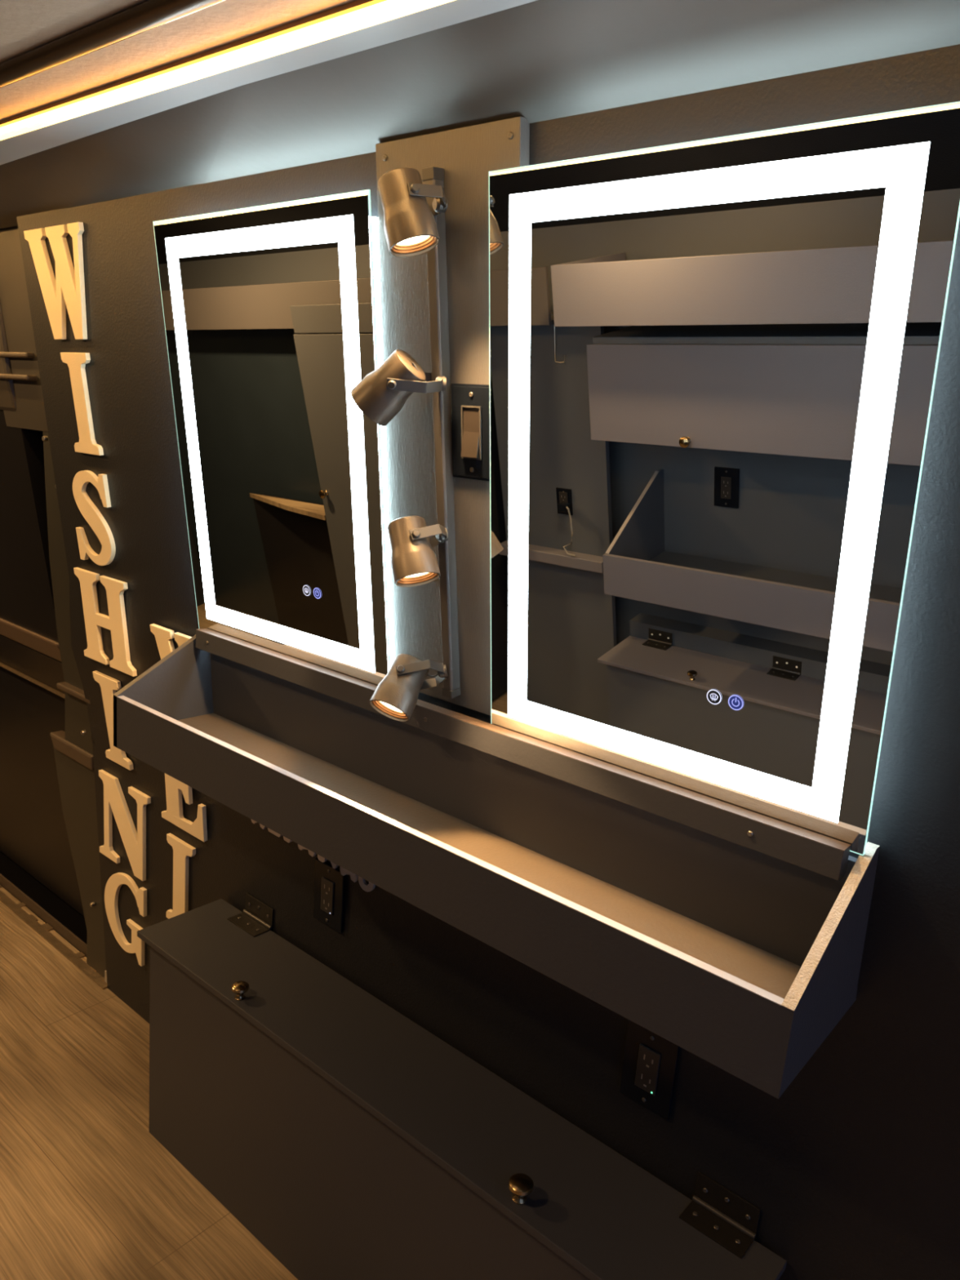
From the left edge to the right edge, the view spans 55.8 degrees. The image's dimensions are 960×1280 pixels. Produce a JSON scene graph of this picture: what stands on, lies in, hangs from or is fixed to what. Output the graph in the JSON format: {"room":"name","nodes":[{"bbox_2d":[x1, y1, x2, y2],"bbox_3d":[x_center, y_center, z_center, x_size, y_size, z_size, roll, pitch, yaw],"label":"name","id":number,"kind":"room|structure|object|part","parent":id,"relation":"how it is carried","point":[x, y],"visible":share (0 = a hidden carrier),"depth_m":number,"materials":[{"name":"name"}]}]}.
{"room":"backstage room","nodes":[
{"label":"backstage room","id":0,"kind":"room"},
{"bbox_2d":[0,886,297,1279],"bbox_3d":[-1.265,1.103,1.400,5.100,0.030,1.928,15,16,38],"label":"floor","id":1,"kind":"structure","parent":0,"point":[87,1192],"depth_m":1.82,"materials":[{"name":"brown wood"}]},
{"bbox_2d":[137,893,786,1279],"bbox_3d":[-0.155,0.894,1.532,1.247,0.507,0.202,15,16,38],"label":"storage box","id":2,"kind":"object","parent":1,"relation":"on","point":[350,1140],"visible":1,"depth_m":1.47,"materials":[{"name":"grey paint"}]},
{"bbox_3d":[-0.426,0.623,1.610,0.031,0.028,0.031,15,16,38],"label":"knob","id":3,"kind":"part","parent":2,"relation":"part of","materials":[{"name":"gold metal"}]},
{"bbox_3d":[-0.208,0.930,1.479,1.205,0.450,0.012,15,16,38],"label":"panel","id":4,"kind":"part","parent":2,"relation":"part of","materials":[{"name":"grey paint"}]},
{"bbox_3d":[0.055,0.747,1.232,0.035,0.031,0.035,15,16,38],"label":"knob","id":5,"kind":"part","parent":2,"relation":"part of","materials":[{"name":"gold metal"}]},
{"bbox_2d":[0,0,356,120],"bbox_3d":[-1.088,-0.769,1.003,5.100,0.046,1.078,15,16,38],"label":"ceiling","id":6,"kind":"structure","parent":0,"point":[26,26],"depth_m":1.04,"materials":[{"name":"paint"}]},
{"bbox_2d":[0,0,225,88],"bbox_3d":[-0.830,-0.794,1.357,5.050,0.013,0.035,15,16,38],"label":"cove","id":7,"kind":"object","parent":6,"relation":"attached to","point":[149,15],"visible":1,"depth_m":1.02,"materials":[{"name":"brown wood"}]},
{"bbox_2d":[0,0,537,164],"bbox_3d":[-0.707,-0.811,1.472,5.090,0.016,0.146,15,16,38],"label":"recessed light","id":8,"kind":"object","parent":6,"relation":"in","point":[358,25],"visible":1,"depth_m":1.08,"materials":[{"name":"grey plastic"}]},
{"bbox_2d":[0,0,422,134],"bbox_3d":[-0.764,-0.805,1.435,5.050,0.012,0.002,15,16,38],"label":"diffuser","id":9,"kind":"object","parent":8,"relation":"attached to","point":[358,12],"depth_m":1.06,"materials":[{"name":"white"}]},
{"bbox_2d":[16,44,959,1279],"bbox_3d":[0.157,0.303,1.215,3.025,1.845,0.192,15,16,38],"label":"wall","id":10,"kind":"structure","parent":0,"point":[852,1172],"depth_m":1.23,"materials":[{"name":"grey paint"}]},
{"bbox_2d":[0,226,106,977],"bbox_3d":[-1.517,-0.140,2.592,1.590,1.830,0.184,15,16,38],"label":"trim","id":11,"kind":"structure","parent":10,"relation":"attached to","point":[73,748],"depth_m":2.25,"materials":[{"name":"paint"}]},
{"bbox_3d":[-0.989,-0.093,2.194,0.215,0.800,0.120,15,16,38],"label":"post","id":12,"kind":"part","parent":11,"relation":"part of","materials":[{"name":"paint"}]},
{"bbox_3d":[-1.035,0.588,2.397,0.319,0.580,0.030,15,16,38],"label":"panel","id":13,"kind":"part","parent":11,"relation":"part of","materials":[{"name":"paint"}]},
{"bbox_2d":[0,873,107,989],"bbox_3d":[-1.742,0.676,2.986,2.055,0.035,0.048,15,16,38],"label":"trim","id":14,"kind":"structure","parent":10,"relation":"attached to","point":[51,923],"depth_m":2.57,"materials":[{"name":"dark painted steel"},{"name":"paint"}]},
{"bbox_2d":[23,222,87,339],"bbox_3d":[-0.828,-0.703,1.789,0.224,0.206,0.039,15,16,38],"label":"wooden letter","id":15,"kind":"object","parent":10,"relation":"attached to","point":[67,290],"visible":1,"depth_m":1.77,"materials":[{"name":"paint"}]},
{"bbox_2d":[60,352,103,455],"bbox_3d":[-0.814,-0.483,1.853,0.103,0.199,0.038,15,16,38],"label":"wooden letter","id":16,"kind":"object","parent":10,"relation":"attached to","point":[76,362],"visible":1,"depth_m":1.85,"materials":[{"name":"paint"}]},
{"bbox_2d":[72,470,115,565],"bbox_3d":[-0.830,-0.261,1.945,0.152,0.203,0.038,15,16,38],"label":"wooden letter","id":17,"kind":"object","parent":10,"relation":"attached to","point":[86,507],"visible":1,"depth_m":1.93,"materials":[{"name":"paint"}]},
{"bbox_2d":[73,567,137,676],"bbox_3d":[-0.837,-0.043,2.021,0.216,0.210,0.032,15,16,38],"label":"wooden letter","id":18,"kind":"object","parent":10,"relation":"attached to","point":[116,622],"visible":1,"depth_m":2.01,"materials":[{"name":"paint"}]},
{"bbox_2d":[92,670,133,770],"bbox_3d":[-0.859,0.189,2.123,0.110,0.221,0.042,15,16,38],"label":"wooden letter","id":19,"kind":"object","parent":10,"relation":"attached to","point":[108,685],"visible":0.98,"depth_m":2.12,"materials":[{"name":"paint"}]},
{"bbox_2d":[98,769,151,880],"bbox_3d":[-0.856,0.447,2.180,0.222,0.218,0.010,15,16,38],"label":"wooden letter","id":20,"kind":"object","parent":10,"relation":"attached to","point":[134,842],"visible":1,"depth_m":2.17,"materials":[{"name":"paint"}]},
{"bbox_2d":[104,872,146,966],"bbox_3d":[-0.871,0.673,2.228,0.190,0.210,0.011,15,16,38],"label":"wooden letter","id":21,"kind":"object","parent":10,"relation":"attached to","point":[113,886],"visible":0.97,"depth_m":2.22,"materials":[{"name":"paint"}]},
{"bbox_2d":[150,623,191,659],"bbox_3d":[-0.595,0.088,1.846,0.224,0.207,0.040,15,16,38],"label":"wooden letter","id":22,"kind":"object","parent":10,"relation":"attached to","point":[164,637],"visible":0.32,"depth_m":1.85,"materials":[{"name":"paint"}]},
{"bbox_2d":[166,832,195,919],"bbox_3d":[-0.675,0.549,2.043,0.103,0.208,0.010,15,16,38],"label":"wooden letter","id":23,"kind":"object","parent":10,"relation":"attached to","point":[182,851],"visible":0.78,"depth_m":2.03,"materials":[{"name":"paint"}]},
{"bbox_2d":[161,773,207,841],"bbox_3d":[-0.651,0.317,1.978,0.167,0.209,0.025,15,16,38],"label":"wooden letter","id":24,"kind":"object","parent":10,"relation":"attached to","point":[175,788],"visible":0.49,"depth_m":1.99,"materials":[{"name":"paint"}]},
{"bbox_2d":[250,818,266,829],"bbox_3d":[-0.440,0.338,1.805,0.045,0.070,0.006,15,16,38],"label":"letter","id":25,"kind":"object","parent":10,"relation":"attached to","point":[263,827],"visible":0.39,"depth_m":1.80,"materials":[{"name":"beige wood"}]},
{"bbox_2d":[152,189,393,685],"bbox_3d":[-0.333,-0.306,1.469,0.518,0.706,0.127,15,16,38],"label":"led mirror","id":26,"kind":"object","parent":10,"relation":"attached to","point":[272,313],"visible":0.98,"depth_m":1.42,"materials":[{"name":"white mirror"}]},
{"bbox_2d":[267,827,282,837],"bbox_3d":[-0.400,0.348,1.772,0.040,0.070,0.006,15,16,38],"label":"letter","id":27,"kind":"object","parent":10,"relation":"attached to","point":[277,834],"visible":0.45,"depth_m":1.78,"materials":[{"name":"beige wood"}]},
{"bbox_2d":[283,835,292,843],"bbox_3d":[-0.370,0.356,1.749,0.022,0.070,0.006,15,16,38],"label":"letter","id":28,"kind":"object","parent":10,"relation":"attached to","point":[286,839],"visible":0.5,"depth_m":1.75,"materials":[{"name":"beige wood"}]},
{"bbox_2d":[297,844,315,857],"bbox_3d":[-0.326,0.371,1.715,0.048,0.070,0.006,15,16,38],"label":"letter","id":29,"kind":"object","parent":10,"relation":"attached to","point":[312,854],"visible":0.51,"depth_m":1.71,"materials":[{"name":"beige wood"}]},
{"bbox_2d":[317,854,326,862],"bbox_3d":[-0.292,0.380,1.688,0.020,0.070,0.006,15,16,38],"label":"letter","id":30,"kind":"object","parent":10,"relation":"attached to","point":[322,859],"visible":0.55,"depth_m":1.69,"materials":[{"name":"beige wood"}]},
{"bbox_2d":[313,857,345,933],"bbox_3d":[-0.285,0.480,1.701,0.080,0.123,0.009,15,17,38],"label":"power outlet","id":31,"kind":"object","parent":10,"relation":"attached to","point":[329,882],"visible":1,"depth_m":1.70,"materials":[{"name":"black plastic"}]},
{"bbox_2d":[320,876,333,915],"bbox_3d":[-0.286,0.480,1.699,0.033,0.067,0.004,15,16,38],"label":"receptacle","id":32,"kind":"object","parent":31,"relation":"attached to","point":[326,882],"depth_m":1.70,"materials":[{"name":"grey plastic"}]},
{"bbox_2d":[330,861,338,868],"bbox_3d":[-0.266,0.387,1.666,0.026,0.070,0.006,15,16,38],"label":"letter","id":33,"kind":"object","parent":10,"relation":"attached to","point":[334,865],"visible":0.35,"depth_m":1.67,"materials":[{"name":"beige wood"}]},
{"bbox_2d":[339,866,358,882],"bbox_3d":[-0.236,0.400,1.644,0.044,0.070,0.006,15,16,38],"label":"letter","id":34,"kind":"object","parent":10,"relation":"attached to","point":[354,877],"visible":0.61,"depth_m":1.64,"materials":[{"name":"beige wood"}]},
{"bbox_2d":[358,875,375,892],"bbox_3d":[-0.202,0.430,1.621,0.040,0.040,0.006,15,16,38],"label":"letter","id":35,"kind":"object","parent":10,"relation":"attached to","point":[371,886],"visible":0.52,"depth_m":1.62,"materials":[{"name":"beige wood"}]},
{"bbox_2d":[375,115,529,715],"bbox_3d":[-0.039,-0.265,1.230,0.244,0.748,0.124,15,16,38],"label":"board","id":36,"kind":"object","parent":10,"relation":"attached to","point":[467,155],"visible":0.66,"depth_m":1.22,"materials":[{"name":"grey paint"}]},
{"bbox_2d":[421,166,460,698],"bbox_3d":[-0.050,-0.249,1.219,0.121,0.690,0.022,-7,17,-42],"label":"track","id":37,"kind":"object","parent":36,"relation":"attached to","point":[437,256],"visible":1,"depth_m":1.21,"materials":[{"name":"grey metal"}]},
{"bbox_2d":[351,349,446,426],"bbox_3d":[-0.105,-0.323,1.166,0.122,0.097,0.076,6,13,3],"label":"spotlight","id":38,"kind":"object","parent":37,"relation":"attached to","point":[382,393],"visible":1,"depth_m":1.15,"materials":[{"name":"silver metal"}]},
{"bbox_2d":[368,653,448,721],"bbox_3d":[-0.103,0.070,1.297,0.079,0.098,0.108,15,16,38],"label":"spotlight","id":39,"kind":"object","parent":37,"relation":"attached to","point":[395,697],"visible":1,"depth_m":1.28,"materials":[{"name":"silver metal"}]},
{"bbox_2d":[377,167,447,257],"bbox_3d":[-0.078,-0.508,1.085,0.080,0.095,0.081,15,16,38],"label":"spotlight","id":40,"kind":"object","parent":37,"relation":"attached to","point":[410,227],"visible":1,"depth_m":1.06,"materials":[{"name":"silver metal"}]},
{"bbox_2d":[387,515,448,586],"bbox_3d":[-0.080,-0.117,1.219,0.082,0.098,0.088,-2,14,-28],"label":"spotlight","id":41,"kind":"object","parent":37,"relation":"attached to","point":[414,562],"visible":1,"depth_m":1.20,"materials":[{"name":"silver metal"}]},
{"bbox_2d":[451,383,489,481],"bbox_3d":[-0.009,-0.271,1.185,0.073,0.121,0.023,15,16,38],"label":"light switch","id":42,"kind":"object","parent":36,"relation":"attached to","point":[470,402],"visible":1,"depth_m":1.18,"materials":[{"name":"black plastic"}]},
{"bbox_3d":[-0.011,-0.270,1.183,0.033,0.068,0.003,15,24,38],"label":"rocker frame","id":43,"kind":"part","parent":42,"relation":"part of","materials":[{"name":"white plastic"}]},
{"bbox_2d":[0,0,959,228],"bbox_3d":[-0.654,-0.804,1.532,5.100,0.094,0.155,15,16,38],"label":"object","id":44,"kind":"structure","parent":10,"relation":"attached to","point":[539,60],"depth_m":0.99,"materials":[{"name":"paint"}]},
{"bbox_2d":[113,634,879,1098],"bbox_3d":[-0.105,0.206,1.321,1.244,0.202,0.231,15,16,38],"label":"wall shelf","id":45,"kind":"object","parent":10,"relation":"attached to","point":[744,960],"visible":0.85,"depth_m":1.17,"materials":[{"name":"grey paint"}]},
{"bbox_3d":[-0.575,0.082,1.699,0.012,0.201,0.230,15,16,38],"label":"panel","id":46,"kind":"part","parent":45,"relation":"part of","materials":[{"name":"grey paint"}]},
{"bbox_3d":[-0.111,0.282,1.339,1.220,0.012,0.208,15,16,38],"label":"panel","id":47,"kind":"part","parent":45,"relation":"part of","materials":[{"name":"paint"}]},
{"bbox_3d":[-0.050,0.193,1.385,1.220,0.152,0.025,15,16,38],"label":"panel","id":48,"kind":"part","parent":45,"relation":"part of","materials":[{"name":"grey paint"}]},
{"bbox_3d":[0.365,0.331,0.944,0.012,0.201,0.230,15,16,38],"label":"panel","id":49,"kind":"part","parent":45,"relation":"part of","materials":[{"name":"grey paint"}]},
{"bbox_2d":[195,627,850,880],"bbox_3d":[-0.068,0.117,1.338,1.200,0.035,0.024,15,16,38],"label":"ledge","id":50,"kind":"object","parent":10,"relation":"attached to","point":[822,855],"visible":1,"depth_m":1.17,"materials":[{"name":"grey paint"}]},
{"bbox_2d":[619,1019,679,1119],"bbox_3d":[0.238,0.605,1.280,0.080,0.123,0.009,15,17,38],"label":"power outlet","id":51,"kind":"object","parent":10,"relation":"attached to","point":[650,1063],"visible":0.89,"depth_m":1.27,"materials":[{"name":"black plastic"}]},
{"bbox_2d":[634,1043,661,1095],"bbox_3d":[0.236,0.606,1.278,0.033,0.067,0.004,15,16,38],"label":"receptacle","id":52,"kind":"object","parent":51,"relation":"attached to","point":[647,1056],"depth_m":1.28,"materials":[{"name":"black plastic"}]},
{"bbox_2d":[488,101,959,855],"bbox_3d":[0.219,-0.160,1.025,0.518,0.706,0.127,15,16,38],"label":"led mirror","id":53,"kind":"object","parent":10,"relation":"attached to","point":[713,363],"visible":0.99,"depth_m":0.97,"materials":[{"name":"white mirror"}]},
{"bbox_3d":[-0.452,0.049,2.065,5.140,2.170,0.020,15,16,38],"label":"wall","id":54,"kind":"structure","parent":0,"visible":0},
{"bbox_2d":[0,302,87,956],"bbox_3d":[-1.719,-0.139,2.855,2.120,1.920,0.319,15,16,38],"label":"door","id":55,"kind":"structure","parent":54,"relation":"in","point":[36,857],"depth_m":2.58,"materials":[{"name":"metal"}]},
{"bbox_3d":[-1.783,-0.467,2.830,1.920,0.582,0.165,15,16,38],"label":"window panel","id":56,"kind":"part","parent":55,"relation":"part of","materials":[{"name":"black glass"}]}
]}

